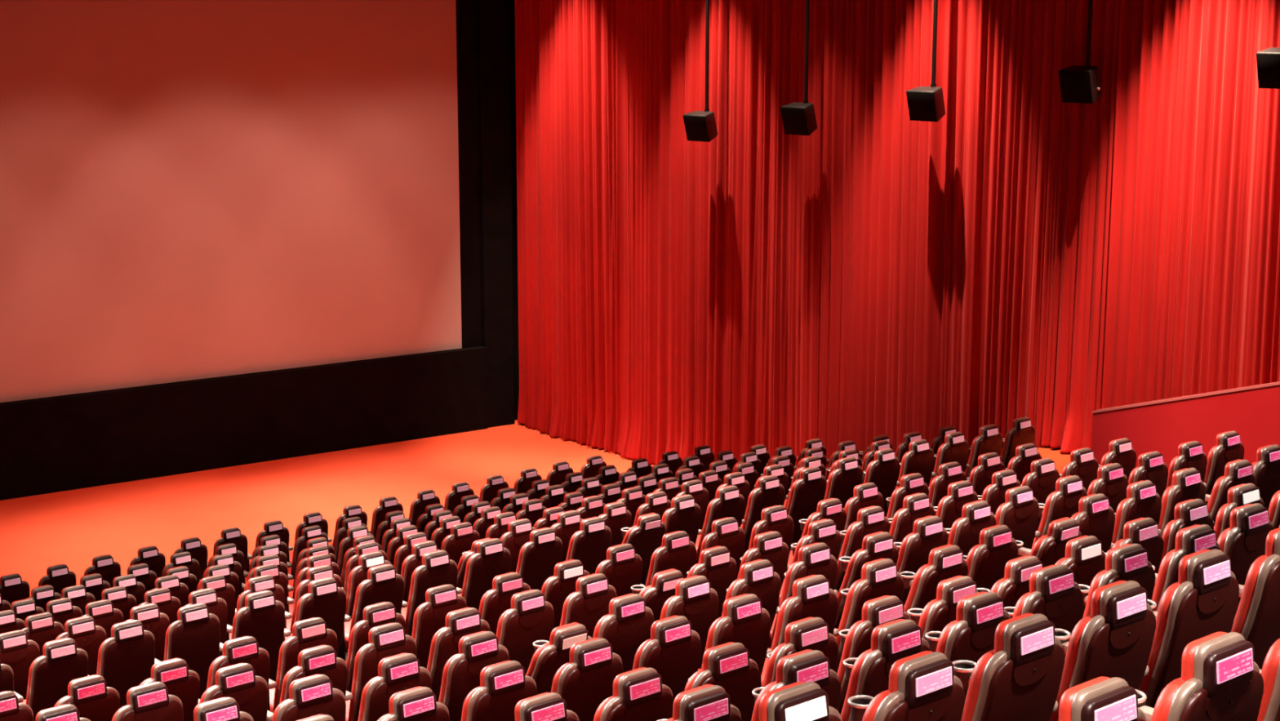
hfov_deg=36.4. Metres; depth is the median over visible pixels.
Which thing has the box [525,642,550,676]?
cushion
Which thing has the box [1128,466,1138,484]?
cushion
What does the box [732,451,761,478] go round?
chair
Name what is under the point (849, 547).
cushion
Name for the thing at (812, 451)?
cushion
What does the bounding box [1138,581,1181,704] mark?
cushion
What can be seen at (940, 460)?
cushion
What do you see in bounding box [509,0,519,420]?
wall
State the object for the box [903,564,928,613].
cushion
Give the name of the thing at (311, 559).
cushion
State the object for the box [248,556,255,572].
cushion
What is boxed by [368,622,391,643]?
cushion
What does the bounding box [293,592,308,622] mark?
cushion
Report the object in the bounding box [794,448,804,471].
cushion
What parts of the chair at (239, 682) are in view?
backrest, plate, armrest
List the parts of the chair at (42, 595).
plate, backrest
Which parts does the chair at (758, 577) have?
backrest, plate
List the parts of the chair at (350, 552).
backrest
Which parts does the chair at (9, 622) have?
plate, backrest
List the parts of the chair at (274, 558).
backrest, armrest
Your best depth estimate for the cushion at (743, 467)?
22.72 m
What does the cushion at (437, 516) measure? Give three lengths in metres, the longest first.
0.236 x 0.147 x 0.055 m
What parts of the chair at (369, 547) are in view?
backrest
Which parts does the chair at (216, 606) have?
plate, backrest, armrest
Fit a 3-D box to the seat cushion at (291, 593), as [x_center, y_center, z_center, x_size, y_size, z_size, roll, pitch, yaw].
[-3.667,2.589,20.934,0.460,0.155,0.480,-9,14,-40]
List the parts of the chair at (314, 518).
backrest, plate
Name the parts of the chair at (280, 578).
plate, backrest, armrest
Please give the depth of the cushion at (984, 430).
21.71 m
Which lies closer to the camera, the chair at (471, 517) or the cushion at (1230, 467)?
the cushion at (1230, 467)
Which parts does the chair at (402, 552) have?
backrest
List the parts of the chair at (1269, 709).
backrest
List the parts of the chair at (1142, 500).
backrest, plate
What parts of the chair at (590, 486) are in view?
backrest, plate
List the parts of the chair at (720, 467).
plate, backrest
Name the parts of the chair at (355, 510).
backrest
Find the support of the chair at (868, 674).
on the floor
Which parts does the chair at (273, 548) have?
backrest, armrest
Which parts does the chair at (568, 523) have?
backrest, plate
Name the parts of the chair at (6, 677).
backrest, armrest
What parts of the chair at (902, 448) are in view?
backrest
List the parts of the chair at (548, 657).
backrest, plate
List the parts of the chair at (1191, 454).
backrest, plate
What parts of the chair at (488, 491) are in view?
backrest, plate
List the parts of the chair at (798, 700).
backrest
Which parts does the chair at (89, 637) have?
backrest, plate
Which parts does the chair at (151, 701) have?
backrest, plate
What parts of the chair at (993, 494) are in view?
backrest, plate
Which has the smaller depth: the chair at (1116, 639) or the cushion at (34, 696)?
the chair at (1116, 639)
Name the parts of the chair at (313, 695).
backrest, plate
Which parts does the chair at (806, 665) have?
plate, backrest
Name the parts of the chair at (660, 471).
plate, backrest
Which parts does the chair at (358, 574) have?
backrest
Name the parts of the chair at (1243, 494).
backrest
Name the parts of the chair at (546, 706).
backrest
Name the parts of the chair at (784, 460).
plate, backrest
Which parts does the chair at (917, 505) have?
backrest, plate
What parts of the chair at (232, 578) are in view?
plate, backrest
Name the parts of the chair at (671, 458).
backrest, plate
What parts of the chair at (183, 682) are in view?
plate, backrest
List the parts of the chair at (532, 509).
backrest, plate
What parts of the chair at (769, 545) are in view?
backrest, plate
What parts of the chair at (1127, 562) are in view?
armrest, backrest, plate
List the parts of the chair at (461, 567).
backrest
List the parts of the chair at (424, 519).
backrest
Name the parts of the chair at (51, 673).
backrest, plate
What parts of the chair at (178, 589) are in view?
plate, backrest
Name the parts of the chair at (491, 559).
backrest, plate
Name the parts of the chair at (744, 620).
backrest, plate, armrest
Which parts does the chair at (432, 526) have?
backrest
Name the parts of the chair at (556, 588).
backrest, plate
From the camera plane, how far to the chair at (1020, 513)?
15.06 m
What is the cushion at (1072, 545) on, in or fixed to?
on the chair at (1085, 555)
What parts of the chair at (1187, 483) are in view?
backrest, plate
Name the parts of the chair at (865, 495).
backrest, plate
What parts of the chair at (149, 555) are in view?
backrest, plate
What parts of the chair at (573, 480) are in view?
backrest, plate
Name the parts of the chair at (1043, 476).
backrest, plate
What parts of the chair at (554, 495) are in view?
backrest, plate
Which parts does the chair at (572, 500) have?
backrest, plate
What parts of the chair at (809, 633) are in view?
backrest, plate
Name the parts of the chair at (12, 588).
plate, backrest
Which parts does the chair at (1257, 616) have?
armrest, backrest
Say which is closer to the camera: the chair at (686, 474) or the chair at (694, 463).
the chair at (686, 474)
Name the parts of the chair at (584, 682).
backrest, plate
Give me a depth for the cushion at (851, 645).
10.23 m
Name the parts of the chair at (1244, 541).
backrest, plate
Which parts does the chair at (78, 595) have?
plate, backrest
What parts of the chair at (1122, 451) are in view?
backrest, plate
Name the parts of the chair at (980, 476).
backrest, plate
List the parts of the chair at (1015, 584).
backrest, plate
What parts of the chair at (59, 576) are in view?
backrest, plate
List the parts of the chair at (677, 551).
backrest, plate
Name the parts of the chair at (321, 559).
backrest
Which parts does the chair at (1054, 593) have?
backrest, plate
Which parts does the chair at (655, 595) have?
backrest, plate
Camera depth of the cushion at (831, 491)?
20.19 m
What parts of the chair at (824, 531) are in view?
backrest, plate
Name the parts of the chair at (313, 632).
backrest, plate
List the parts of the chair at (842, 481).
backrest, plate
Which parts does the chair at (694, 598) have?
backrest, plate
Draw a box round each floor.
[0,419,654,596]
[965,445,1071,474]
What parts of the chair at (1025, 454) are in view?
backrest, plate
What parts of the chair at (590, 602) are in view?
backrest, plate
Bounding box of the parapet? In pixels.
[1091,381,1279,470]
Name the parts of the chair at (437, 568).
backrest, plate, armrest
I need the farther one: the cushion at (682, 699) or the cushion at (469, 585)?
the cushion at (469, 585)
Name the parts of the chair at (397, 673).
backrest, plate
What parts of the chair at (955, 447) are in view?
backrest, plate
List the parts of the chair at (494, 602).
backrest, plate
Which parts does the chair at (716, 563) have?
backrest, plate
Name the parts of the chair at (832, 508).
backrest, plate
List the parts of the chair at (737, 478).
plate, backrest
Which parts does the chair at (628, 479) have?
backrest, plate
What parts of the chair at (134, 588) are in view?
plate, backrest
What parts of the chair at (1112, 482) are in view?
backrest, plate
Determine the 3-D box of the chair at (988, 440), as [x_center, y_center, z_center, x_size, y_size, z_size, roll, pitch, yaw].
[3.765,1.236,22.127,0.572,1.133,0.678,-9,14,-40]
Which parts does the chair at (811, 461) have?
backrest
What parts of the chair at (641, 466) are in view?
backrest, plate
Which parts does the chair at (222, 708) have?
backrest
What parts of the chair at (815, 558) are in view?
backrest, plate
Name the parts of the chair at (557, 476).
backrest, plate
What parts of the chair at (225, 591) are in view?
plate, backrest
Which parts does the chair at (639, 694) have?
backrest, plate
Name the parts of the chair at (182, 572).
plate, backrest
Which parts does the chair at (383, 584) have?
backrest, plate, armrest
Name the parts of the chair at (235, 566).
plate, backrest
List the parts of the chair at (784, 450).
backrest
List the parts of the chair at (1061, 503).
backrest, plate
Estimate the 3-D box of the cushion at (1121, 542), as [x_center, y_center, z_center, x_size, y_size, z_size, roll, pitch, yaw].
[2.963,1.393,12.013,0.460,0.680,0.245,-9,14,-40]
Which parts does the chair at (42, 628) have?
plate, backrest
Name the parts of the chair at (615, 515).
backrest, plate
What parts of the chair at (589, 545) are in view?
backrest, plate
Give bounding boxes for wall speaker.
[683,0,717,142]
[780,0,817,135]
[906,0,945,121]
[1058,0,1101,103]
[1256,47,1279,88]
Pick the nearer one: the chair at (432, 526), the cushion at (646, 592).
the cushion at (646, 592)
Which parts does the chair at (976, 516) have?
backrest, plate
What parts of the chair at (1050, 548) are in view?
armrest, backrest, plate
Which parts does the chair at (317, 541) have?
backrest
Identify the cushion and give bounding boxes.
[10,598,28,609]
[24,612,44,627]
[25,655,43,705]
[31,584,48,596]
[35,704,65,720]
[42,637,68,655]
[53,695,67,706]
[64,616,83,631]
[67,674,97,696]
[80,573,97,584]
[84,599,105,613]
[96,637,110,675]
[111,619,134,637]
[111,705,125,720]
[126,681,155,704]
[127,563,141,574]
[129,603,150,618]
[138,677,151,685]
[144,587,161,602]
[151,657,179,679]
[164,621,175,660]
[177,603,198,620]
[188,588,205,603]
[193,697,225,720]
[200,574,217,588]
[200,684,215,702]
[205,564,220,576]
[206,655,222,688]
[213,538,218,555]
[214,662,244,685]
[222,635,248,655]
[231,606,244,639]
[236,590,246,611]
[244,590,266,607]
[247,566,256,581]
[247,574,266,590]
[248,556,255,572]
[251,545,260,559]
[253,564,267,577]
[254,530,262,548]
[256,554,270,566]
[269,688,275,712]
[271,698,288,720]
[273,636,291,711]
[279,665,297,703]
[286,617,292,630]
[287,566,291,573]
[288,551,293,567]
[288,578,293,586]
[288,591,293,598]
[288,603,293,614]
[288,674,319,699]
[289,579,306,633]
[290,537,299,575]
[292,522,301,558]
[292,557,305,599]
[292,567,305,613]
[292,617,315,636]
[293,547,306,587]
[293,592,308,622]
[297,644,325,666]
[306,537,319,548]
[306,545,320,557]
[306,553,323,567]
[306,564,324,579]
[308,577,328,593]
[332,514,342,546]
[333,528,340,554]
[337,537,346,565]
[340,546,352,582]
[343,555,354,592]
[344,618,351,649]
[345,565,358,614]
[345,699,350,720]
[346,619,363,679]
[347,643,368,720]
[348,579,367,643]
[352,535,366,547]
[355,542,368,555]
[357,675,377,720]
[358,551,373,565]
[363,601,386,620]
[367,564,386,579]
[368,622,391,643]
[370,506,378,533]
[375,520,384,542]
[377,653,406,676]
[377,713,389,720]
[381,528,389,550]
[385,510,399,520]
[386,537,395,560]
[388,686,422,714]
[390,517,404,528]
[393,545,403,568]
[395,524,411,537]
[400,554,412,577]
[401,606,407,634]
[404,532,418,545]
[404,564,422,629]
[408,498,417,519]
[411,602,424,639]
[412,540,429,554]
[416,513,425,528]
[422,550,439,565]
[424,520,432,534]
[425,503,436,513]
[425,584,444,602]
[426,626,445,672]
[431,527,439,541]
[432,510,444,520]
[438,653,458,703]
[440,515,453,527]
[440,534,449,550]
[444,491,450,510]
[445,607,469,627]
[450,522,462,534]
[453,504,460,515]
[457,550,471,575]
[458,631,485,653]
[460,494,471,504]
[461,552,476,597]
[461,686,480,720]
[463,511,471,522]
[471,501,483,511]
[471,537,490,551]
[473,517,480,529]
[476,537,494,553]
[478,589,492,618]
[479,484,486,501]
[480,660,511,687]
[485,524,493,537]
[492,572,512,589]
[493,511,507,524]
[496,608,511,644]
[497,487,508,497]
[507,518,524,531]
[509,493,521,503]
[511,589,533,608]
[513,477,519,490]
[514,692,550,720]
[515,541,529,573]
[522,498,534,510]
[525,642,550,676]
[529,527,546,542]
[533,517,542,528]
[541,575,554,594]
[542,506,558,518]
[549,622,578,644]
[551,662,569,693]
[554,559,575,576]
[557,510,572,523]
[560,591,576,626]
[563,491,577,502]
[565,530,580,560]
[569,637,599,663]
[575,573,598,591]
[580,516,596,530]
[582,495,595,506]
[592,613,608,638]
[593,695,613,720]
[595,559,606,573]
[600,483,613,493]
[603,501,619,514]
[606,543,624,559]
[608,593,634,615]
[613,666,645,697]
[622,486,635,497]
[622,524,636,543]
[632,638,650,669]
[633,503,644,525]
[636,512,654,526]
[637,475,648,485]
[639,584,652,597]
[644,491,658,503]
[644,546,662,586]
[650,615,678,639]
[651,568,675,586]
[658,477,668,488]
[660,595,675,619]
[662,507,671,523]
[662,530,680,546]
[671,494,685,507]
[672,684,713,719]
[675,467,687,478]
[675,575,697,595]
[681,480,692,492]
[684,669,703,691]
[686,562,700,577]
[695,497,716,562]
[695,533,701,560]
[698,470,711,480]
[698,532,711,562]
[699,546,720,564]
[701,616,723,669]
[702,641,733,671]
[709,460,721,470]
[711,517,726,533]
[714,484,723,498]
[716,449,728,459]
[716,485,729,498]
[721,578,740,616]
[722,593,748,617]
[724,471,737,484]
[734,462,747,472]
[737,547,753,578]
[739,451,751,462]
[739,559,763,579]
[742,488,756,532]
[748,520,761,549]
[751,680,777,720]
[753,530,772,548]
[756,475,771,488]
[758,681,804,720]
[760,648,770,686]
[761,505,777,520]
[762,595,792,684]
[762,643,785,686]
[763,464,774,475]
[767,455,774,466]
[769,613,776,648]
[771,455,782,465]
[771,560,798,640]
[774,445,785,455]
[775,648,813,683]
[778,578,785,604]
[779,534,808,601]
[784,617,813,644]
[785,466,800,507]
[786,478,799,514]
[787,550,793,568]
[790,511,817,565]
[792,574,816,597]
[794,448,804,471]
[795,457,803,469]
[798,542,817,561]
[800,455,813,467]
[800,466,811,479]
[804,438,815,448]
[804,447,817,457]
[807,518,826,535]
[816,497,835,512]
[823,459,838,499]
[824,469,836,499]
[825,450,837,481]
[835,520,857,580]
[835,578,862,648]
[836,457,848,469]
[836,548,862,608]
[836,619,862,684]
[837,440,848,450]
[838,448,851,459]
[840,648,872,720]
[843,497,853,530]
[853,482,868,497]
[857,505,874,522]
[861,444,871,460]
[861,558,884,580]
[862,450,871,473]
[862,531,884,550]
[862,595,888,621]
[862,689,890,720]
[863,460,874,483]
[871,434,883,442]
[871,440,882,451]
[871,618,903,650]
[874,448,887,460]
[886,486,900,518]
[888,507,903,537]
[888,650,933,693]
[895,442,902,457]
[896,451,908,488]
[896,532,913,572]
[900,472,914,487]
[902,431,913,442]
[902,493,919,508]
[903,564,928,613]
[908,439,920,451]
[912,515,932,533]
[918,599,937,637]
[928,475,938,503]
[928,544,951,565]
[929,435,937,448]
[930,443,944,483]
[935,495,947,517]
[936,575,963,600]
[936,620,957,653]
[937,425,948,435]
[938,462,951,475]
[944,431,955,443]
[947,480,962,496]
[947,517,962,545]
[955,591,986,622]
[960,649,996,720]
[961,500,980,518]
[964,435,978,477]
[965,544,979,576]
[968,466,977,484]
[977,452,991,466]
[978,424,989,435]
[978,524,999,545]
[981,484,991,500]
[990,577,1005,593]
[991,469,1007,484]
[994,613,1033,652]
[995,502,1005,524]
[1000,427,1012,462]
[1004,485,1022,502]
[1004,555,1029,579]
[1007,456,1016,469]
[1012,417,1022,428]
[1012,591,1031,617]
[1015,443,1028,456]
[1021,472,1031,485]
[1029,534,1048,555]
[1029,564,1055,593]
[1031,457,1044,472]
[1032,491,1055,546]
[1046,516,1070,537]
[1049,614,1093,720]
[1054,556,1066,564]
[1055,475,1072,492]
[1058,676,1110,720]
[1061,462,1071,477]
[1065,535,1088,558]
[1070,448,1081,462]
[1071,511,1079,519]
[1078,493,1095,512]
[1083,569,1106,617]
[1087,479,1097,495]
[1090,580,1125,617]
[1097,462,1112,479]
[1100,452,1109,466]
[1105,543,1131,570]
[1108,438,1120,452]
[1111,498,1127,543]
[1111,538,1124,548]
[1123,517,1145,539]
[1126,480,1142,498]
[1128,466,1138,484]
[1137,451,1151,466]
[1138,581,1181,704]
[1151,548,1177,610]
[1151,676,1186,720]
[1153,519,1176,589]
[1158,485,1173,528]
[1165,456,1178,488]
[1172,467,1187,485]
[1174,498,1193,519]
[1175,524,1199,551]
[1177,440,1192,456]
[1178,549,1210,583]
[1181,631,1226,680]
[1204,445,1217,483]
[1207,475,1225,513]
[1213,502,1229,542]
[1216,431,1229,445]
[1217,527,1231,551]
[1223,459,1241,476]
[1227,483,1245,503]
[1229,503,1252,528]
[1231,554,1267,633]
[1252,461,1257,471]
[1256,444,1271,462]
[1265,527,1279,556]
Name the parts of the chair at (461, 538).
backrest, plate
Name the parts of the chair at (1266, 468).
backrest, plate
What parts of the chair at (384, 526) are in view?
backrest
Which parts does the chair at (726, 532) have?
backrest, plate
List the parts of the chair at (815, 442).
backrest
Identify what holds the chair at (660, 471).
on the floor
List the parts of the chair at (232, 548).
backrest, armrest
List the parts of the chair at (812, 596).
backrest, plate, armrest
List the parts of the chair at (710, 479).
plate, backrest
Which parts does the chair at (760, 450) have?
plate, backrest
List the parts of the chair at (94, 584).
plate, backrest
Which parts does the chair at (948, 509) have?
backrest, plate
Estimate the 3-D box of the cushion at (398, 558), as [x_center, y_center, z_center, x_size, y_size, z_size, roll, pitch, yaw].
[-2.363,2.188,19.978,0.460,0.680,0.245,-9,13,-40]
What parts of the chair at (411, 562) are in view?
backrest, plate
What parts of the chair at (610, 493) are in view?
backrest, plate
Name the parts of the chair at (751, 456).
backrest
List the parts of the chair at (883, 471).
backrest, plate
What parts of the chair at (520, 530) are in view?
backrest, plate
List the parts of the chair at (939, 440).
backrest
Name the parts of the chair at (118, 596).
plate, backrest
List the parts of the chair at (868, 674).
backrest, plate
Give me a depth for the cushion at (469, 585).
17.18 m
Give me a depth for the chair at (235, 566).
21.29 m
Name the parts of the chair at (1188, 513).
backrest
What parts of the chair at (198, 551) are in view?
backrest, plate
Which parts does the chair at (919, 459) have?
backrest, plate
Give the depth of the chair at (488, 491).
26.76 m
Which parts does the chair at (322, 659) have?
backrest, plate, armrest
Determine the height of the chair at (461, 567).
1.083 m
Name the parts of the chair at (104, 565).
backrest, plate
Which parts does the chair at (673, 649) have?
backrest, plate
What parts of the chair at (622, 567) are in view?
backrest, plate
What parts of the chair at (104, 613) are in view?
plate, backrest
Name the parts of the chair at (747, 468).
plate, backrest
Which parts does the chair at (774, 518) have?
backrest, plate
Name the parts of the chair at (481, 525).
backrest, plate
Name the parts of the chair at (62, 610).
plate, backrest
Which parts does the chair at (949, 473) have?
backrest, plate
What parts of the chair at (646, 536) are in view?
backrest, plate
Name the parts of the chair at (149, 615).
plate, backrest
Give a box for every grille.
[683,115,708,142]
[780,106,808,135]
[906,91,937,121]
[1058,71,1093,103]
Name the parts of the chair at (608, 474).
backrest, plate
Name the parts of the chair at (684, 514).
backrest, plate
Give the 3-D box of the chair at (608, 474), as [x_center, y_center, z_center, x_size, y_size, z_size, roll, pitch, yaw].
[-0.583,1.940,26.795,0.572,1.130,0.697,-9,14,-40]
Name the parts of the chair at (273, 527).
backrest, plate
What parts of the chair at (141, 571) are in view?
plate, backrest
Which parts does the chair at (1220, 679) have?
armrest, backrest, plate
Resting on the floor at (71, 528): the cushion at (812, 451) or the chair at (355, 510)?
the chair at (355, 510)
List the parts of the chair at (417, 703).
backrest, plate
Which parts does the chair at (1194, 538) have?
backrest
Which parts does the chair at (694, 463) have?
backrest, plate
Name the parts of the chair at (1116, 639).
armrest, backrest, plate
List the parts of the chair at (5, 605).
backrest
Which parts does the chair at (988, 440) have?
backrest, plate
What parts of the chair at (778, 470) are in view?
backrest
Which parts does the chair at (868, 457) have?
backrest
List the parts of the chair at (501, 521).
backrest, plate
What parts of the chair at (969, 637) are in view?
backrest, plate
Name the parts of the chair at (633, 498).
backrest, plate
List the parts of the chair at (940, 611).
backrest, plate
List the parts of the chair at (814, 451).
backrest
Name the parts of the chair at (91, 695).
plate, backrest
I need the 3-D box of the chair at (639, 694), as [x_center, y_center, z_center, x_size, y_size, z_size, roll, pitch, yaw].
[-0.158,1.977,9.550,0.572,1.130,0.697,-9,14,-40]
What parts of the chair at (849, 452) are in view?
backrest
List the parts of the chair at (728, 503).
backrest, plate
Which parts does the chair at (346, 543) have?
backrest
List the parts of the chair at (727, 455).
plate, backrest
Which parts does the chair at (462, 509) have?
backrest, plate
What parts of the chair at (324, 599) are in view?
backrest, plate, armrest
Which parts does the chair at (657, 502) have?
backrest, plate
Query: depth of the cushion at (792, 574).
13.46 m
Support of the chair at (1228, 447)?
on the floor
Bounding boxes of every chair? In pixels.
[0,573,30,604]
[0,594,10,611]
[0,609,25,633]
[0,630,39,699]
[0,659,23,702]
[0,690,33,720]
[10,598,44,621]
[20,637,89,720]
[21,612,64,656]
[26,584,62,612]
[35,703,90,720]
[38,564,75,595]
[45,597,82,631]
[53,674,119,720]
[55,615,106,675]
[61,584,95,615]
[80,573,110,601]
[80,599,123,639]
[84,554,120,587]
[96,619,159,707]
[101,586,136,622]
[111,573,145,605]
[111,681,183,720]
[125,603,169,661]
[127,563,156,592]
[129,545,165,577]
[138,587,181,624]
[138,657,200,720]
[151,574,188,607]
[161,551,200,587]
[164,603,223,698]
[166,565,197,604]
[173,537,208,579]
[183,587,232,643]
[193,697,253,720]
[196,564,239,608]
[198,574,236,626]
[200,662,273,720]
[203,553,245,595]
[206,635,276,711]
[207,542,248,583]
[213,527,252,577]
[229,574,292,639]
[231,590,291,681]
[244,534,291,583]
[244,563,294,612]
[247,553,293,596]
[248,520,293,567]
[248,543,293,584]
[269,617,337,712]
[271,674,346,720]
[279,644,352,703]
[284,577,351,661]
[286,564,342,633]
[287,524,328,578]
[288,511,332,567]
[288,537,334,587]
[288,545,336,599]
[288,553,343,614]
[296,714,333,720]
[328,504,370,546]
[333,516,368,563]
[337,525,373,577]
[340,535,382,587]
[343,542,386,595]
[344,564,408,652]
[345,551,391,662]
[345,622,416,720]
[346,601,405,692]
[357,653,431,720]
[370,496,403,538]
[375,510,405,545]
[377,686,449,720]
[381,517,411,555]
[386,524,417,565]
[393,532,427,574]
[400,540,439,603]
[401,550,462,635]
[408,488,440,526]
[411,584,466,668]
[416,503,444,533]
[424,510,453,540]
[426,607,490,702]
[431,515,461,550]
[438,631,509,720]
[440,522,479,566]
[444,481,474,513]
[453,494,480,522]
[456,537,490,589]
[457,537,511,611]
[461,660,537,720]
[463,501,491,525]
[473,506,502,539]
[478,572,530,635]
[479,475,508,503]
[485,511,516,538]
[490,487,515,511]
[496,589,554,675]
[499,518,536,572]
[502,493,528,514]
[513,467,542,493]
[514,692,579,720]
[515,498,546,527]
[515,527,562,591]
[525,479,549,499]
[525,622,592,694]
[533,506,564,528]
[539,484,567,508]
[541,559,590,629]
[546,461,573,485]
[551,510,582,561]
[551,637,622,720]
[557,491,583,511]
[560,471,584,493]
[560,573,617,637]
[565,516,611,574]
[575,476,603,497]
[576,495,605,519]
[580,454,606,478]
[592,593,653,672]
[593,666,674,720]
[595,464,619,484]
[595,543,644,596]
[597,483,622,504]
[598,501,631,546]
[614,471,638,490]
[617,486,645,527]
[621,512,665,585]
[626,457,651,478]
[631,568,684,622]
[632,615,701,699]
[633,491,671,525]
[635,475,658,495]
[644,530,696,586]
[648,463,673,482]
[653,476,681,501]
[656,684,742,720]
[657,450,683,477]
[660,494,702,546]
[660,575,718,668]
[675,467,697,485]
[675,479,709,529]
[677,455,704,479]
[684,641,759,720]
[686,546,737,618]
[690,444,715,471]
[695,485,745,564]
[697,593,773,687]
[698,470,722,503]
[698,516,745,580]
[709,460,731,484]
[712,449,737,472]
[714,471,750,519]
[721,559,781,648]
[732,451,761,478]
[734,462,758,493]
[737,530,789,606]
[740,475,785,554]
[748,505,794,572]
[750,444,769,473]
[751,648,840,720]
[754,464,788,502]
[758,681,842,720]
[760,455,794,494]
[760,574,839,686]
[762,617,838,686]
[765,445,795,473]
[769,542,837,648]
[778,518,841,604]
[783,455,825,543]
[786,466,826,542]
[787,447,826,495]
[787,497,846,568]
[791,438,826,483]
[823,448,862,499]
[824,456,862,508]
[825,440,859,482]
[834,505,889,592]
[835,531,898,629]
[835,558,903,672]
[836,595,911,714]
[837,482,884,559]
[840,618,930,720]
[847,650,964,720]
[858,434,892,460]
[862,440,892,484]
[863,448,899,516]
[885,472,928,532]
[888,493,934,542]
[893,515,948,605]
[895,431,921,480]
[895,439,935,488]
[900,544,968,614]
[903,524,1017,606]
[906,575,978,640]
[924,591,1010,699]
[928,431,969,487]
[928,461,967,506]
[929,425,955,477]
[933,480,978,528]
[945,500,996,555]
[952,613,1065,720]
[964,424,1002,477]
[966,452,1005,495]
[976,555,1043,607]
[977,469,1021,515]
[994,485,1039,557]
[1000,417,1035,467]
[1004,443,1042,484]
[1004,564,1083,655]
[1015,516,1081,567]
[1021,457,1059,530]
[1031,475,1087,548]
[1049,580,1155,720]
[1054,535,1105,618]
[1058,676,1146,720]
[1059,447,1098,492]
[1071,493,1115,552]
[1079,543,1155,617]
[1086,462,1128,513]
[1098,437,1136,479]
[1104,517,1164,573]
[1111,480,1161,543]
[1128,451,1168,500]
[1135,631,1263,720]
[1138,548,1239,707]
[1151,524,1221,611]
[1153,498,1213,589]
[1158,467,1205,536]
[1165,440,1207,488]
[1204,431,1244,503]
[1204,459,1255,525]
[1213,483,1265,542]
[1217,502,1274,614]
[1231,527,1279,669]
[1252,444,1279,510]
[1257,638,1279,720]
[1268,489,1279,528]
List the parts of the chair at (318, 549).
backrest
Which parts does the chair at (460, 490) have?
backrest, plate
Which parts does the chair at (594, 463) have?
backrest, plate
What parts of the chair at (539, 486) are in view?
backrest, plate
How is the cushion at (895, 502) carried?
on the chair at (912, 483)
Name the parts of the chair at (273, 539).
backrest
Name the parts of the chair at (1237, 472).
armrest, backrest, plate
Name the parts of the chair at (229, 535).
backrest, plate, armrest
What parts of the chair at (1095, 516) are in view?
backrest, plate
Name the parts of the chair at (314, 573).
backrest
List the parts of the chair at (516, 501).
backrest, plate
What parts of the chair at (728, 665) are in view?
backrest, plate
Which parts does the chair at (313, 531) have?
backrest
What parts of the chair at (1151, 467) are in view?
backrest, plate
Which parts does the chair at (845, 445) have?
backrest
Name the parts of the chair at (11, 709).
plate, backrest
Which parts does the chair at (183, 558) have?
backrest, plate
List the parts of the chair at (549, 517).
backrest, plate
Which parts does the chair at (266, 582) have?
backrest, armrest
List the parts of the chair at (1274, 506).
backrest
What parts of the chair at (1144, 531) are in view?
backrest, plate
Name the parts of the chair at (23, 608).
plate, backrest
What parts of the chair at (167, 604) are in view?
plate, backrest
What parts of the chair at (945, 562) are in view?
backrest, plate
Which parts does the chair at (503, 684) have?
backrest, plate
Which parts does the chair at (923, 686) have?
backrest, plate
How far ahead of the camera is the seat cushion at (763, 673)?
11.99 m
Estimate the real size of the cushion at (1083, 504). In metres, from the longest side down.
0.236 x 0.147 x 0.055 m
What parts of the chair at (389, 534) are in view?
backrest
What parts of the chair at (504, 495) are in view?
backrest, plate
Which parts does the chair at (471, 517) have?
backrest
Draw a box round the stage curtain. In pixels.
[515,0,1279,474]
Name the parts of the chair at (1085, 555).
backrest, plate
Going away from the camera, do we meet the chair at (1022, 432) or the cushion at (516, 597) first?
the cushion at (516, 597)
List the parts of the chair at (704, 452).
plate, backrest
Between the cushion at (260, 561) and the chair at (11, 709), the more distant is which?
the cushion at (260, 561)
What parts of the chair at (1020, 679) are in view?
armrest, backrest, plate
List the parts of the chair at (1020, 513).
backrest, plate, armrest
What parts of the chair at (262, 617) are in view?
backrest, plate, armrest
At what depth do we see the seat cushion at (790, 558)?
17.52 m
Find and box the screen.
[0,0,462,402]
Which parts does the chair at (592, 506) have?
backrest, plate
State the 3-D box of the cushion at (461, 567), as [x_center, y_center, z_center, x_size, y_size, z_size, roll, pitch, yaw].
[-1.638,2.078,18.823,0.460,0.680,0.245,-9,29,-40]
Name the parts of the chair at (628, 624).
backrest, plate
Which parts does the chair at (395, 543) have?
backrest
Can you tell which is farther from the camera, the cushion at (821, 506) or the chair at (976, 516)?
the cushion at (821, 506)
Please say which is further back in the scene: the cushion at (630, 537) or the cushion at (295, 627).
the cushion at (630, 537)
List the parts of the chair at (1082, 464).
backrest, plate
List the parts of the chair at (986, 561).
backrest, plate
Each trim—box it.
[0,346,487,500]
[455,0,481,347]
[475,0,514,427]
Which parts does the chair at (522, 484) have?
backrest, plate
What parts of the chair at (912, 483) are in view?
backrest, plate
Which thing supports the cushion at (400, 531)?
on the chair at (395, 543)
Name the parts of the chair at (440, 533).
backrest, plate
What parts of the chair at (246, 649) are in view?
backrest, plate, armrest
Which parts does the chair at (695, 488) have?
backrest, plate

